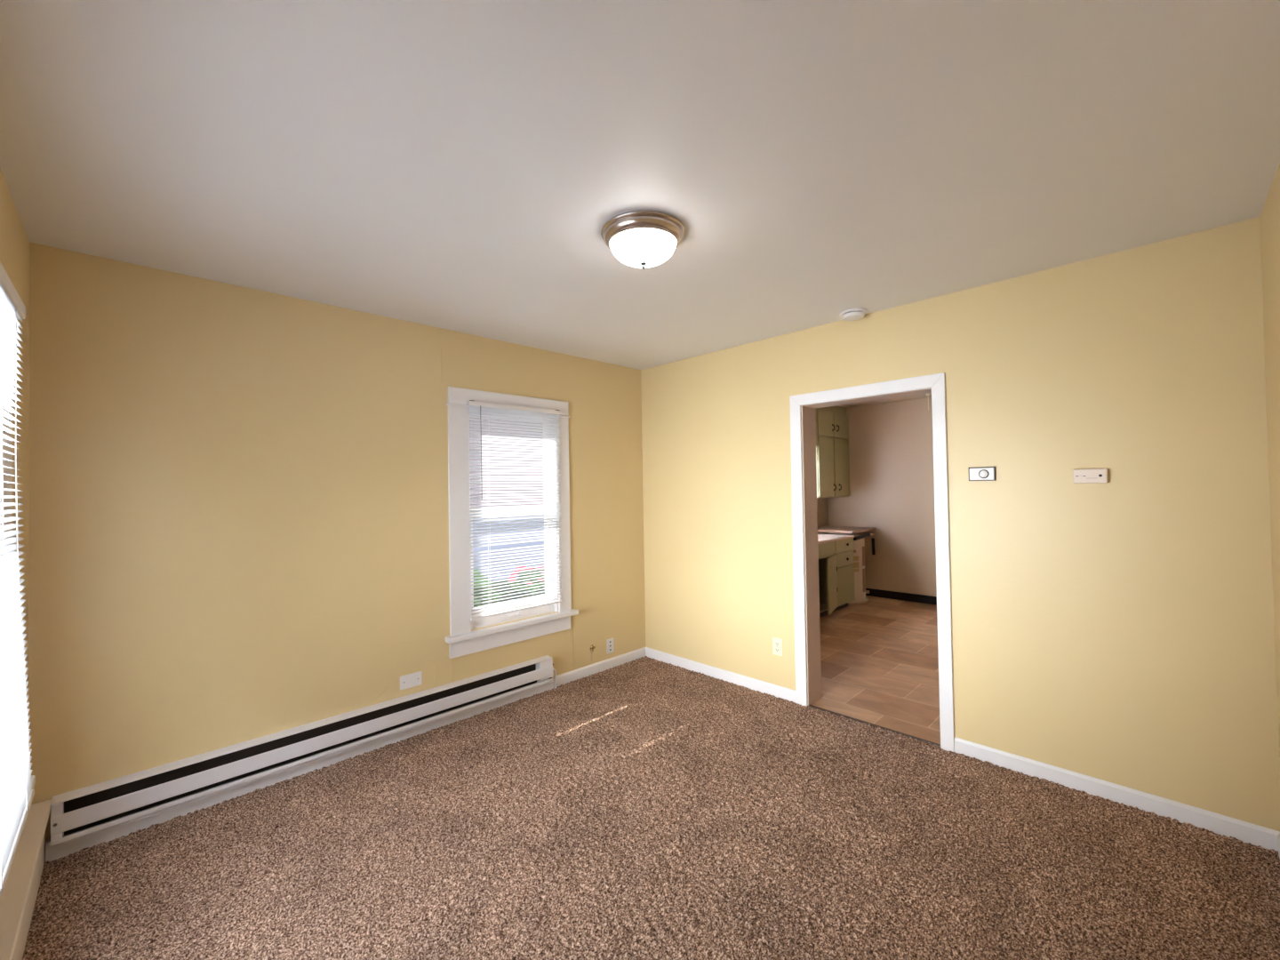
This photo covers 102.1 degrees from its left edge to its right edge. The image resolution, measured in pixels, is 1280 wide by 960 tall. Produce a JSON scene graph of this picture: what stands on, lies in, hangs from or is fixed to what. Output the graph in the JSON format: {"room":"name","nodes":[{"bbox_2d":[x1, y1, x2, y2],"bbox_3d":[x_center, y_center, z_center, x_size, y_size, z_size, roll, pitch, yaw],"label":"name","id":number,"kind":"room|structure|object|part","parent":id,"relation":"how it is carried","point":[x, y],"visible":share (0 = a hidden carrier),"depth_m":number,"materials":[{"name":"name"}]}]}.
{"room":"empty living room","nodes":[
{"label":"empty living room","id":0,"kind":"room"},
{"bbox_2d":[0,168,29,721],"bbox_3d":[-1.251,0.258,0.735,0.160,2.569,3.731,0,-1,-45],"label":"wall","id":1,"kind":"structure","parent":0,"point":[14,243],"depth_m":1.98,"materials":[{"name":"yellow paint"}]},
{"bbox_2d":[0,393,35,789],"bbox_3d":[-1.432,0.291,0.964,0.225,1.615,2.050,0,-1,-45],"label":"window","id":2,"kind":"structure","parent":1,"relation":"in","point":[5,470],"depth_m":1.65,"materials":[{"name":"white paint"}]},
{"bbox_3d":[-2.015,0.251,1.634,0.016,1.495,0.220,0,-1,-45],"label":"casing","id":3,"kind":"part","parent":2,"relation":"part of","materials":[{"name":"white paint"}]},
{"bbox_2d":[0,261,34,899],"bbox_3d":[-1.333,0.196,0.991,0.083,1.534,1.745,0,-1,-45],"label":"window blind","id":4,"kind":"object","parent":2,"relation":"attached to","point":[17,794],"visible":1,"depth_m":1.44,"materials":[{"name":"white plastic"}]},
{"bbox_3d":[-1.517,0.219,1.199,0.051,1.470,0.003,0,-1,-45],"label":"ladder cord","id":5,"kind":"part","parent":4,"relation":"part of","materials":[{"name":"white fabric"}]},
{"bbox_3d":[-1.812,0.228,1.498,0.051,1.470,0.003,0,-1,-45],"label":"ladder cord","id":6,"kind":"part","parent":4,"relation":"part of","materials":[{"name":"white fabric"}]},
{"bbox_3d":[-1.295,0.953,0.990,0.030,0.020,1.725,0,-1,-45],"label":"rail","id":7,"kind":"part","parent":4,"relation":"part of","materials":[{"name":"white plastic"}]},
{"bbox_2d":[0,799,51,959],"bbox_3d":[-1.212,1.409,0.857,0.065,0.254,3.555,0,-1,-45],"label":"ledge","id":8,"kind":"object","parent":1,"relation":"attached to","point":[18,900],"visible":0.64,"depth_m":1.73,"materials":[{"name":"beige paint"}]},
{"bbox_2d":[28,241,645,862],"bbox_3d":[-1.343,0.300,3.363,3.722,2.569,0.182,0,-1,-45],"label":"wall","id":9,"kind":"structure","parent":0,"point":[239,495],"depth_m":2.63,"materials":[{"name":"yellow paint"}]},
{"bbox_2d":[50,655,553,848],"bbox_3d":[-1.540,1.413,2.983,2.457,0.199,0.074,0,-1,-45],"label":"baseboard heater","id":10,"kind":"object","parent":9,"relation":"attached to","point":[71,812],"visible":1,"depth_m":2.62,"materials":[{"name":"metal"}]},
{"bbox_2d":[400,671,422,690],"bbox_3d":[-1.405,1.230,3.169,0.131,0.083,0.007,0,-1,-45],"label":"blank wall plate","id":11,"kind":"object","parent":9,"relation":"attached to","point":[414,679],"visible":1,"depth_m":3.17,"materials":[{"name":"white plastic"}]},
{"bbox_2d":[444,386,578,658],"bbox_3d":[-0.937,0.273,3.743,1.040,1.762,0.232,0,-1,-45],"label":"window","id":12,"kind":"structure","parent":9,"relation":"in","point":[461,640],"depth_m":3.55,"materials":[{"name":"white paint"}]},
{"bbox_3d":[-1.190,0.263,3.404,0.136,1.495,0.019,0,-1,-45],"label":"casing","id":13,"kind":"part","parent":12,"relation":"part of","materials":[{"name":"white paint"}]},
{"bbox_3d":[-0.961,-0.110,3.781,0.696,0.728,0.030,0,-1,-45],"label":"sash","id":14,"kind":"part","parent":12,"relation":"part of","materials":[{"name":"white paint"}]},
{"bbox_3d":[-0.925,0.615,3.745,0.696,0.784,0.030,0,-1,-45],"label":"sash","id":15,"kind":"part","parent":12,"relation":"part of","materials":[{"name":"white paint"}]},
{"bbox_3d":[-0.950,1.021,3.771,0.720,0.026,0.140,0,-1,-45],"label":"sill","id":16,"kind":"part","parent":12,"relation":"part of","materials":[{"name":"white paint"}]},
{"bbox_3d":[-0.948,0.262,3.768,0.720,1.495,0.160,0,-1,-45],"label":"frame","id":17,"kind":"part","parent":12,"relation":"part of","materials":[{"name":"white paint"}]},
{"bbox_2d":[466,400,562,620],"bbox_3d":[-0.860,0.198,3.684,0.752,1.462,0.047,0,-1,-45],"label":"window blind","id":18,"kind":"object","parent":12,"relation":"attached to","point":[478,405],"visible":1,"depth_m":3.66,"materials":[{"name":"white plastic"}]},
{"bbox_3d":[-1.031,0.211,3.525,0.003,1.422,0.029,0,-1,-45],"label":"ladder cord","id":19,"kind":"part","parent":18,"relation":"part of","materials":[{"name":"white fabric"}]},
{"bbox_3d":[-0.854,0.921,3.677,0.738,0.016,0.024,0,-1,-45],"label":"rail","id":20,"kind":"part","parent":18,"relation":"part of","materials":[{"name":"white plastic"}]},
{"bbox_3d":[-0.702,0.210,3.850,0.003,1.422,0.029,0,-1,-45],"label":"ladder cord","id":21,"kind":"part","parent":18,"relation":"part of","materials":[{"name":"white fabric"}]},
{"bbox_3d":[-0.591,0.262,3.996,0.108,1.495,0.019,0,-1,-45],"label":"casing","id":22,"kind":"part","parent":12,"relation":"part of","materials":[{"name":"white paint"}]},
{"bbox_2d":[590,644,595,651],"bbox_3d":[-0.378,1.408,4.171,0.052,0.156,0.016,0,-1,-45],"label":"jack","id":23,"kind":"object","parent":9,"relation":"attached to","point":[592,647],"visible":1,"depth_m":4.17,"materials":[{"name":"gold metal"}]},
{"bbox_2d":[553,647,645,687],"bbox_3d":[-0.300,1.529,4.246,0.972,0.088,0.013,0,-1,-45],"label":"baseboard","id":24,"kind":"structure","parent":9,"relation":"attached to","point":[566,677],"depth_m":4.20,"materials":[{"name":"white paint"}]},
{"bbox_2d":[606,638,614,654],"bbox_3d":[-0.248,1.381,4.306,0.076,0.117,0.008,0,-1,-45],"label":"outlet","id":25,"kind":"object","parent":9,"relation":"attached to","point":[610,648],"visible":1,"depth_m":4.30,"materials":[{"name":"white plastic"}]},
{"bbox_2d":[473,576,544,606],"bbox_3d":[-14.041,2.744,18.878,60.000,0.050,39.835,0,-1,-45],"label":"lawn","id":26,"kind":"structure","parent":0,"point":[530,577],"depth_m":10.95,"materials":[{"name":"green plant"}]},
{"bbox_2d":[473,568,502,606],"bbox_3d":[-3.098,1.966,9.475,0.970,0.547,0.902,-2,-1,33],"label":"bush","id":27,"kind":"object","parent":26,"relation":"on","point":[476,569],"visible":0.27,"depth_m":9.49,"materials":[{"name":"green plant"}]},
{"bbox_2d":[469,417,544,581],"bbox_3d":[-5.562,-1.642,14.553,18.800,8.300,7.300,0,-1,-45],"label":"house","id":28,"kind":"object","parent":26,"relation":"on","point":[540,542],"visible":0.05,"depth_m":12.60,"materials":[{"name":"white"}]},
{"bbox_2d":[504,564,544,595],"bbox_3d":[-2.175,1.976,10.291,0.904,0.536,0.969,0,-1,-45],"label":"bush","id":29,"kind":"object","parent":26,"relation":"on","point":[541,564],"visible":0.53,"depth_m":10.15,"materials":[{"name":"green plant"}]},
{"bbox_2d":[0,0,1279,407],"bbox_3d":[1.262,-1.077,3.441,7.622,0.100,4.072,0,-1,-45],"label":"ceiling","id":30,"kind":"structure","parent":0,"point":[457,165],"depth_m":1.60,"materials":[{"name":"paint"}]},
{"bbox_2d":[600,210,684,268],"bbox_3d":[0.013,-0.949,2.135,0.345,0.155,0.345,0,-1,-45],"label":"ceiling light","id":31,"kind":"object","parent":30,"relation":"attached to","point":[643,239],"visible":1,"depth_m":2.04,"materials":[{"name":"white glass"}]},
{"bbox_2d":[839,307,867,320],"bbox_3d":[1.312,-1.011,3.178,0.160,0.042,0.160,0,-1,-45],"label":"smoke detector","id":32,"kind":"object","parent":30,"relation":"attached to","point":[852,314],"visible":1,"depth_m":3.14,"materials":[{"name":"white plastic"}]},
{"bbox_2d":[22,595,1279,959],"bbox_3d":[1.352,1.543,3.425,7.322,0.058,3.641,0,-1,-45],"label":"floor","id":33,"kind":"structure","parent":0,"point":[644,808],"depth_m":2.11,"materials":[{"name":"brown carpet"}]},
{"bbox_2d":[548,664,556,688],"bbox_3d":[-0.654,1.474,3.874,0.052,0.175,0.047,0,-1,-45],"label":"conduit","id":34,"kind":"object","parent":33,"relation":"on","point":[554,669],"visible":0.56,"depth_m":3.87,"materials":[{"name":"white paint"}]},
{"bbox_2d":[817,533,855,617],"bbox_3d":[1.804,0.990,5.894,1.712,1.122,0.784,0,-1,-45],"label":"base cabinet","id":35,"kind":"object","parent":33,"relation":"on","point":[836,554],"visible":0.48,"depth_m":6.02,"materials":[{"name":"green paint"}]},
{"bbox_3d":[2.138,1.155,5.755,0.020,0.600,0.444,-2,-1,31],"label":"door","id":36,"kind":"part","parent":35,"relation":"part of","materials":[{"name":"green paint"}]},
{"bbox_3d":[2.425,0.933,6.129,0.482,0.162,0.020,0,-1,-45],"label":"drawer","id":37,"kind":"part","parent":35,"relation":"part of","materials":[{"name":"green paint"}]},
{"bbox_3d":[2.421,0.763,6.131,0.487,0.160,0.020,0,-1,-45],"label":"drawer","id":38,"kind":"part","parent":35,"relation":"part of","materials":[{"name":"green paint"}]},
{"bbox_3d":[2.430,1.242,6.124,0.482,0.440,0.020,0,-1,-45],"label":"door","id":39,"kind":"part","parent":35,"relation":"part of","materials":[{"name":"green paint"}]},
{"bbox_2d":[840,534,869,603],"bbox_3d":[2.667,1.132,6.712,0.530,0.836,0.530,0,-1,-45],"label":"base cabinet","id":40,"kind":"object","parent":33,"relation":"on","point":[859,545],"visible":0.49,"depth_m":6.50,"materials":[{"name":"wood"}]},
{"bbox_2d":[817,525,875,534],"bbox_3d":[2.629,0.651,6.811,0.743,0.030,0.652,0,-1,-45],"label":"countertop","id":41,"kind":"structure","parent":40,"relation":"on","point":[834,529],"depth_m":6.64,"materials":[{"name":"brown laminate"}]},
{"bbox_3d":[2.844,1.269,6.553,0.013,0.290,0.096,-2,-1,42],"label":"access panel","id":42,"kind":"part","parent":40,"relation":"part of","materials":[{"name":"brown wood"}]},
{"bbox_3d":[2.839,0.964,6.558,0.013,0.240,0.096,-2,-1,42],"label":"access panel","id":43,"kind":"part","parent":40,"relation":"part of","materials":[{"name":"brown wood"}]},
{"bbox_2d":[853,533,875,554],"bbox_3d":[2.830,0.825,6.510,0.600,0.289,0.042,0,-1,-45],"label":"insulated pipe","id":44,"kind":"object","parent":40,"relation":"attached to","point":[867,534],"visible":1,"depth_m":6.65,"materials":[{"name":"black rubber"}]},
{"bbox_2d":[816,497,828,534],"bbox_3d":[1.337,0.298,6.107,3.772,2.569,0.140,0,-1,-45],"label":"wall","id":45,"kind":"structure","parent":0,"point":[821,502],"depth_m":7.20,"materials":[{"name":"paint"}]},
{"bbox_2d":[815,408,817,446],"bbox_3d":[1.604,-0.651,6.049,1.449,0.465,0.356,0,-1,-45],"label":"upper cabinet","id":46,"kind":"object","parent":45,"relation":"attached to","point":[816,413],"visible":0.13,"depth_m":6.43,"materials":[{"name":"green paint"}]},
{"bbox_3d":[1.959,-0.722,6.208,0.707,0.310,0.018,0,-1,-45],"label":"door","id":47,"kind":"part","parent":46,"relation":"part of","materials":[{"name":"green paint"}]},
{"bbox_2d":[816,405,846,415],"bbox_3d":[1.901,-0.938,6.395,2.359,0.109,0.295,0,-1,-45],"label":"trim","id":48,"kind":"structure","parent":46,"relation":"on","point":[839,410],"depth_m":6.89,"materials":[{"name":"green paint"}]},
{"bbox_2d":[816,408,850,497],"bbox_3d":[2.449,-0.328,6.873,0.909,1.114,0.356,0,-1,-45],"label":"upper cabinet","id":49,"kind":"object","parent":45,"relation":"attached to","point":[832,450],"visible":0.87,"depth_m":6.73,"materials":[{"name":"green paint"}]},
{"bbox_3d":[2.378,-0.721,6.622,0.432,0.314,0.018,0,-1,-45],"label":"door","id":50,"kind":"part","parent":49,"relation":"part of","materials":[{"name":"green paint"}]},
{"bbox_3d":[2.382,-0.166,6.608,0.416,0.760,0.018,0,-1,-45],"label":"door","id":51,"kind":"part","parent":49,"relation":"part of","materials":[{"name":"green paint"}]},
{"bbox_3d":[2.699,-0.721,6.938,0.448,0.314,0.018,0,-1,-45],"label":"door","id":52,"kind":"part","parent":49,"relation":"part of","materials":[{"name":"green paint"}]},
{"bbox_3d":[2.707,-0.166,6.929,0.450,0.760,0.018,0,-1,-45],"label":"door","id":53,"kind":"part","parent":49,"relation":"part of","materials":[{"name":"green paint"}]},
{"bbox_2d":[827,397,936,596],"bbox_3d":[3.862,0.256,6.162,0.100,2.569,3.610,0,-1,-45],"label":"wall","id":54,"kind":"structure","parent":0,"point":[891,451],"depth_m":6.67,"materials":[{"name":"paint"}]},
{"bbox_2d":[865,587,936,605],"bbox_3d":[3.916,1.468,6.030,0.012,0.100,3.400,0,-1,-45],"label":"baseboard","id":55,"kind":"structure","parent":54,"relation":"attached to","point":[878,593],"depth_m":6.59,"materials":[{"name":"black plastic"}]},
{"bbox_2d":[640,216,1279,831],"bbox_3d":[1.316,0.256,3.381,0.088,2.569,3.891,0,-1,-45],"label":"wall","id":56,"kind":"structure","parent":0,"point":[1120,630],"depth_m":2.54,"materials":[{"name":"yellow paint"}]},
{"bbox_2d":[645,647,796,703],"bbox_3d":[0.562,1.512,4.074,0.013,0.088,1.469,0,-1,-45],"label":"baseboard","id":57,"kind":"structure","parent":56,"relation":"attached to","point":[779,692],"depth_m":3.97,"materials":[{"name":"white paint"}]},
{"bbox_2d":[772,637,782,655],"bbox_3d":[0.972,1.181,3.660,0.010,0.118,0.072,0,-1,-45],"label":"electrical outlet","id":58,"kind":"object","parent":56,"relation":"attached to","point":[777,643],"visible":1,"depth_m":3.66,"materials":[{"name":"beige plastic"}]},
{"bbox_2d":[789,372,954,751],"bbox_3d":[1.467,0.465,3.290,0.215,2.127,0.968,0,-1,-45],"label":"door frame","id":59,"kind":"structure","parent":56,"relation":"in","point":[803,426],"depth_m":3.49,"materials":[{"name":"white paint"}]},
{"bbox_3d":[1.086,0.479,3.538,0.020,2.120,0.078,0,-1,-45],"label":"casing","id":60,"kind":"part","parent":59,"relation":"part of","materials":[{"name":"white paint"}]},
{"bbox_3d":[1.226,0.469,3.675,0.018,2.115,0.081,0,-1,-45],"label":"casing","id":61,"kind":"part","parent":59,"relation":"part of","materials":[{"name":"paint"}]},
{"bbox_3d":[1.377,-0.555,3.241,0.020,0.075,0.953,0,-1,-45],"label":"casing","id":62,"kind":"part","parent":59,"relation":"part of","materials":[{"name":"white paint"}]},
{"bbox_3d":[1.706,0.459,2.910,0.020,2.119,0.067,0,-1,-45],"label":"casing","id":63,"kind":"part","parent":59,"relation":"part of","materials":[{"name":"white paint"}]},
{"bbox_2d":[968,466,996,480],"bbox_3d":[1.831,-0.033,2.771,0.035,0.074,0.123,0,-1,-45],"label":"thermostat","id":64,"kind":"object","parent":56,"relation":"attached to","point":[980,473],"visible":1,"depth_m":2.76,"materials":[{"name":"white plastic"}]},
{"bbox_2d":[1072,468,1108,483],"bbox_3d":[2.140,-0.019,2.456,0.038,0.068,0.123,0,-1,-45],"label":"fire alarm","id":65,"kind":"object","parent":56,"relation":"attached to","point":[1088,476],"visible":1,"depth_m":2.44,"materials":[{"name":"white plastic"}]},
{"bbox_2d":[954,736,1279,850],"bbox_3d":[2.152,1.460,2.464,0.013,0.088,1.147,0,-1,-45],"label":"baseboard","id":66,"kind":"structure","parent":56,"relation":"attached to","point":[1220,824],"depth_m":2.37,"materials":[{"name":"white paint"}]},
{"bbox_2d":[1259,162,1279,775],"bbox_3d":[1.302,0.215,0.747,3.810,2.569,0.160,0,-1,-45],"label":"wall","id":67,"kind":"structure","parent":0,"point":[1269,218],"depth_m":1.96,"materials":[{"name":"yellow paint"}]},
{"bbox_2d":[1277,832,1279,859],"bbox_3d":[1.283,1.449,0.809,3.549,0.088,0.013,0,-1,-45],"label":"baseboard","id":68,"kind":"structure","parent":67,"relation":"attached to","point":[1278,835],"depth_m":2.04,"materials":[{"name":"white paint"}]}
]}

